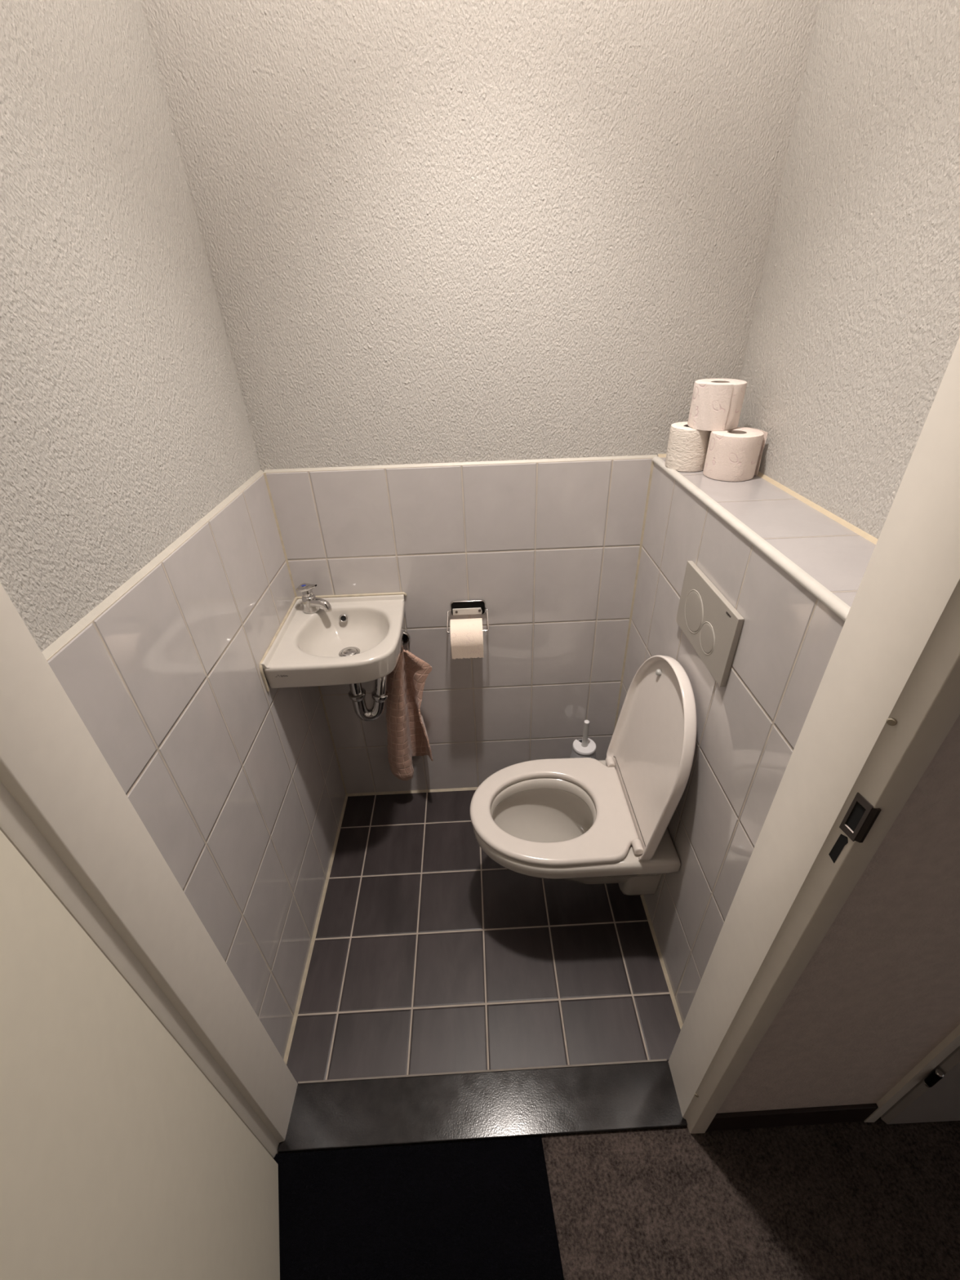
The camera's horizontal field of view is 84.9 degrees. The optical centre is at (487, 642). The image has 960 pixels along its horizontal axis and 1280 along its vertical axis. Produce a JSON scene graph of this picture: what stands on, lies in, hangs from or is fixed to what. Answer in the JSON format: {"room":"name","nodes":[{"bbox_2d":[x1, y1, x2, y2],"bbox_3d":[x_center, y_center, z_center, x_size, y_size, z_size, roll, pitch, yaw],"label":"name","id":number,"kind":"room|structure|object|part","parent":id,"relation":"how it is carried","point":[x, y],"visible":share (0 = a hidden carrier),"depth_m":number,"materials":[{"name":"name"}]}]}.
{"room":"hallway","nodes":[
{"label":"hallway","id":0,"kind":"room"},
{"bbox_2d":[0,0,345,1058],"bbox_3d":[-0.636,-0.274,0.939,0.140,2.740,0.913,-3,33,-1],"label":"wall","id":1,"kind":"structure","parent":0,"point":[124,423],"depth_m":0.88,"materials":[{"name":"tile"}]},
{"bbox_2d":[41,469,263,659],"bbox_3d":[-0.568,-0.201,0.987,0.008,0.008,0.909,-3,33,-1],"label":"trim","id":2,"kind":"structure","parent":1,"relation":"attached to","point":[77,627],"depth_m":0.83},
{"bbox_2d":[283,794,347,1064],"bbox_3d":[-0.526,0.835,1.660,0.008,0.008,0.905,-3,33,-1],"label":"trim","id":3,"kind":"structure","parent":1,"relation":"attached to","point":[306,969],"depth_m":1.57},
{"bbox_2d":[259,591,406,692],"bbox_3d":[-0.400,0.005,1.460,0.333,0.134,0.352,-3,33,-1],"label":"basin","id":4,"kind":"object","parent":1,"relation":"attached to","point":[359,640],"visible":0.99,"depth_m":1.45,"materials":[{"name":"white ceramic"}]},
{"bbox_2d":[295,582,332,613],"bbox_3d":[-0.491,-0.130,1.504,0.096,0.084,0.049,5,34,10],"label":"faucet","id":5,"kind":"object","parent":4,"relation":"on","point":[311,604],"visible":1,"depth_m":1.49,"materials":[{"name":"silver metal"}]},
{"bbox_3d":[-0.512,-0.162,1.493,0.058,0.019,0.045,-3,33,-1],"label":"lever","id":6,"kind":"part","parent":5,"relation":"part of","materials":[{"name":"silver metal"}]},
{"bbox_3d":[-0.514,-0.144,1.500,0.030,0.021,0.030,-3,33,-1],"label":"lever","id":7,"kind":"part","parent":5,"relation":"part of","materials":[{"name":"silver metal"}]},
{"bbox_2d":[348,675,388,720],"bbox_3d":[-0.332,0.110,1.621,0.100,0.221,0.227,11,35,19],"label":"trap","id":8,"kind":"object","parent":4,"relation":"attached to","point":[357,694],"visible":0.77,"depth_m":1.57,"materials":[{"name":"silver metal"}]},
{"bbox_2d":[140,0,820,793],"bbox_3d":[0.021,-0.587,1.387,1.500,2.740,0.140,-3,33,-1],"label":"wall","id":9,"kind":"structure","parent":0,"point":[431,231],"depth_m":1.17,"materials":[{"name":"paint"}]},
{"bbox_2d":[263,472,346,794],"bbox_3d":[-0.564,0.076,1.702,0.004,1.237,0.004,-3,33,-1],"label":"trim","id":10,"kind":"structure","parent":9,"relation":"attached to","point":[264,473],"depth_m":1.53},
{"bbox_2d":[401,631,410,647],"bbox_3d":[-0.268,-0.002,1.636,0.050,0.050,0.055,-3,33,-1],"label":"towel hook","id":11,"kind":"object","parent":9,"relation":"attached to","point":[406,638],"visible":0.44,"depth_m":1.65,"materials":[{"name":"silver metal"}]},
{"bbox_2d":[386,646,433,780],"bbox_3d":[-0.265,0.246,1.764,0.192,0.566,0.102,-3,33,-1],"label":"towel","id":12,"kind":"object","parent":11,"relation":"hanging from","point":[407,736],"visible":0.9,"depth_m":1.75,"materials":[{"name":"pink fabric"}]},
{"bbox_2d":[346,786,478,796],"bbox_3d":[-0.037,0.569,2.047,1.025,0.007,0.008,-3,33,-1],"label":"trim","id":13,"kind":"structure","parent":9,"relation":"attached to","point":[472,788],"depth_m":2.04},
{"bbox_2d":[264,454,657,472],"bbox_3d":[-0.066,-0.471,1.379,1.035,0.006,0.008,-3,33,-1],"label":"trim","id":14,"kind":"structure","parent":9,"relation":"attached to","point":[648,455],"depth_m":1.38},
{"bbox_2d":[446,600,488,633],"bbox_3d":[-0.061,-0.080,1.591,0.129,0.077,0.062,-3,33,-1],"label":"paper holder","id":15,"kind":"object","parent":9,"relation":"attached to","point":[464,607],"visible":0.96,"depth_m":1.60,"materials":[{"name":"silver metal"}]},
{"bbox_2d":[449,617,484,658],"bbox_3d":[-0.062,-0.021,1.594,0.096,0.104,0.104,-3,33,-1],"label":"roll","id":16,"kind":"object","parent":15,"relation":"on","point":[466,634],"visible":1,"depth_m":1.55,"materials":[{"name":"beige paper"}]},
{"bbox_2d":[657,453,666,457],"bbox_3d":[0.542,-0.499,1.391,0.178,0.007,0.008,-3,33,-1],"label":"trim","id":17,"kind":"structure","parent":9,"relation":"on","point":[659,455],"depth_m":1.39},
{"bbox_2d":[276,790,959,1279],"bbox_3d":[0.203,1.264,1.028,4.000,0.060,2.508,-3,33,-1],"label":"floor","id":18,"kind":"structure","parent":0,"point":[430,954],"depth_m":1.34,"materials":[{"name":"tile"}]},
{"bbox_2d":[273,1137,564,1279],"bbox_3d":[-0.302,1.430,0.762,1.066,0.005,1.024,-3,33,-1],"label":"door mat","id":19,"kind":"object","parent":18,"relation":"on","point":[481,1210],"visible":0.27,"depth_m":1.10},
{"bbox_2d":[277,1060,687,1153],"bbox_3d":[-0.010,1.099,1.247,0.935,0.013,0.123,-3,33,-1],"label":"threshold","id":20,"kind":"object","parent":18,"relation":"on","point":[629,1096],"visible":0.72,"depth_m":1.24,"materials":[{"name":"black stone"}]},
{"bbox_2d":[569,739,595,759],"bbox_3d":[0.342,0.482,1.907,0.128,0.284,0.128,-3,33,-1],"label":"pot","id":21,"kind":"object","parent":18,"relation":"on","point":[574,754],"visible":0.18,"depth_m":1.82,"materials":[{"name":"grey plastic"}]},
{"bbox_2d":[572,720,595,755],"bbox_3d":[0.340,0.421,1.867,0.081,0.375,0.081,-3,33,-1],"label":"toilet brush","id":22,"kind":"object","parent":21,"relation":"in","point":[588,746],"visible":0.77,"depth_m":1.80,"materials":[{"name":"white plastic"}]},
{"bbox_3d":[0.338,0.359,1.827,0.081,0.009,0.081,-3,33,-1],"label":"brush lid","id":23,"kind":"part","parent":22,"relation":"part of","materials":[{"name":"white plastic"}]},
{"bbox_3d":[0.337,0.311,1.795,0.023,0.106,0.023,-3,33,-1],"label":"handle","id":24,"kind":"part","parent":22,"relation":"part of","materials":[{"name":"white plastic"}]},
{"bbox_2d":[617,456,875,1023],"bbox_3d":[0.569,0.267,1.350,0.195,1.240,0.913,-3,33,-1],"label":"wall","id":25,"kind":"structure","parent":0,"point":[793,573],"depth_m":1.04,"materials":[{"name":"tile"}]},
{"bbox_2d":[470,655,696,895],"bbox_3d":[0.214,0.390,1.417,0.530,0.766,0.372,-3,33,-1],"label":"toilet","id":26,"kind":"object","parent":25,"relation":"attached to","point":[584,820],"visible":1,"depth_m":1.38,"materials":[{"name":"white ceramic"}]},
{"bbox_3d":[0.170,0.456,1.454,0.438,0.019,0.357,-3,33,-1],"label":"seat","id":27,"kind":"part","parent":26,"relation":"part of","materials":[{"name":"white plastic"}]},
{"bbox_3d":[0.223,0.587,1.542,0.526,0.298,0.367,-3,33,-1],"label":"bowl","id":28,"kind":"part","parent":26,"relation":"part of","materials":[{"name":"white ceramic"}]},
{"bbox_3d":[0.416,0.256,1.340,0.101,0.469,0.372,-3,33,-1],"label":"lid","id":29,"kind":"part","parent":26,"relation":"part of","materials":[{"name":"white plastic"}]},
{"bbox_2d":[613,460,653,730],"bbox_3d":[0.455,0.031,1.724,0.005,1.233,0.005,-3,33,-1],"label":"trim","id":30,"kind":"structure","parent":25,"relation":"attached to","point":[652,462],"depth_m":1.59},
{"bbox_2d":[640,895,683,1029],"bbox_3d":[0.489,0.789,1.681,0.008,0.008,0.905,-3,33,-1],"label":"trim","id":31,"kind":"structure","parent":25,"relation":"attached to","point":[669,987],"depth_m":1.49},
{"bbox_2d":[665,421,711,471],"bbox_3d":[0.493,-0.478,1.278,0.102,0.097,0.100,-3,33,-1],"label":"toilet roll","id":32,"kind":"object","parent":25,"relation":"on","point":[687,446],"visible":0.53,"depth_m":1.25,"materials":[{"name":"paper"}]},
{"bbox_2d":[687,377,746,431],"bbox_3d":[0.529,-0.552,1.212,0.111,0.095,0.114,-3,33,-1],"label":"toilet roll","id":33,"kind":"object","parent":32,"relation":"on","point":[716,405],"visible":1,"depth_m":1.18,"materials":[{"name":"paper"}]},
{"bbox_2d":[675,560,744,687],"bbox_3d":[0.460,-0.048,1.107,0.013,0.157,0.258,-3,33,-1],"label":"flush plate","id":34,"kind":"object","parent":25,"relation":"attached to","point":[713,626],"visible":1,"depth_m":1.08,"materials":[{"name":"grey plastic"}]},
{"bbox_2d":[702,426,768,481],"bbox_3d":[0.568,-0.436,1.209,0.116,0.097,0.111,-3,33,-1],"label":"toilet roll","id":35,"kind":"object","parent":25,"relation":"on","point":[735,455],"visible":1,"depth_m":1.18,"materials":[{"name":"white paper"}]},
{"bbox_3d":[0.463,-0.241,1.009,0.016,0.012,0.904,-3,33,-1],"label":"edge trim","id":36,"kind":"part","parent":25,"relation":"part of","materials":[{"name":"white plastic"}]},
{"bbox_2d":[757,471,878,544],"bbox_3d":[0.646,-0.257,1.014,0.006,0.006,0.913,-3,33,-1],"label":"trim","id":37,"kind":"structure","parent":25,"relation":"on","point":[822,510],"depth_m":1.01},
{"bbox_2d":[716,714,959,1113],"bbox_3d":[0.154,-0.035,0.515,4.000,2.720,0.122,-3,33,-1],"label":"wall","id":38,"kind":"structure","parent":0,"point":[879,992],"depth_m":0.84,"materials":[{"name":"paint"}]},
{"bbox_2d":[0,830,279,1279],"bbox_3d":[-0.340,0.496,0.265,0.096,2.081,0.878,-12,35,-16],"label":"door","id":39,"kind":"structure","parent":38,"relation":"in","point":[120,1159],"depth_m":0.59,"materials":[{"name":"paint"}]},
{"bbox_2d":[0,336,959,1158],"bbox_3d":[-0.038,0.212,0.660,1.009,2.142,0.136,-3,33,-1],"label":"trim","id":40,"kind":"structure","parent":38,"relation":"attached to","point":[886,699],"depth_m":0.65,"materials":[{"name":"paint"}]},
{"bbox_3d":[0.432,0.204,0.614,0.002,0.062,0.021,-9,34,-11],"label":"strike plate","id":41,"kind":"part","parent":40,"relation":"part of","materials":[{"name":"metal"}]},
{"bbox_2d":[297,1058,666,1083],"bbox_3d":[-0.009,1.060,1.297,0.913,0.002,0.004,-3,33,-1],"label":"trim","id":42,"kind":"structure","parent":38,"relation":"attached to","point":[660,1060],"depth_m":1.30,"materials":[{"name":"grey tile"}]},
{"bbox_2d":[706,1103,878,1131],"bbox_3d":[0.681,1.072,1.184,0.371,0.091,0.008,-3,33,-1],"label":"baseboard","id":43,"kind":"structure","parent":38,"relation":"attached to","point":[851,1113],"depth_m":1.17,"materials":[{"name":"black wood"}]},
{"bbox_2d":[863,1024,959,1122],"bbox_3d":[0.859,0.208,0.621,0.038,2.142,0.024,-3,33,-1],"label":"trim","id":44,"kind":"structure","parent":38,"relation":"attached to","point":[944,1049],"depth_m":1.05,"materials":[{"name":"paint"}]},
{"bbox_2d":[880,1045,959,1124],"bbox_3d":[1.306,0.202,0.639,0.856,2.094,0.024,-3,33,-1],"label":"door","id":45,"kind":"structure","parent":38,"relation":"in","point":[940,1102],"depth_m":1.13,"materials":[{"name":"grey paint"}]},
{"bbox_2d":[737,0,959,538],"bbox_3d":[0.720,-0.335,0.966,0.145,2.740,0.913,-3,33,-1],"label":"wall","id":46,"kind":"structure","parent":0,"point":[855,332],"depth_m":0.89,"materials":[{"name":"paint"}]}
]}

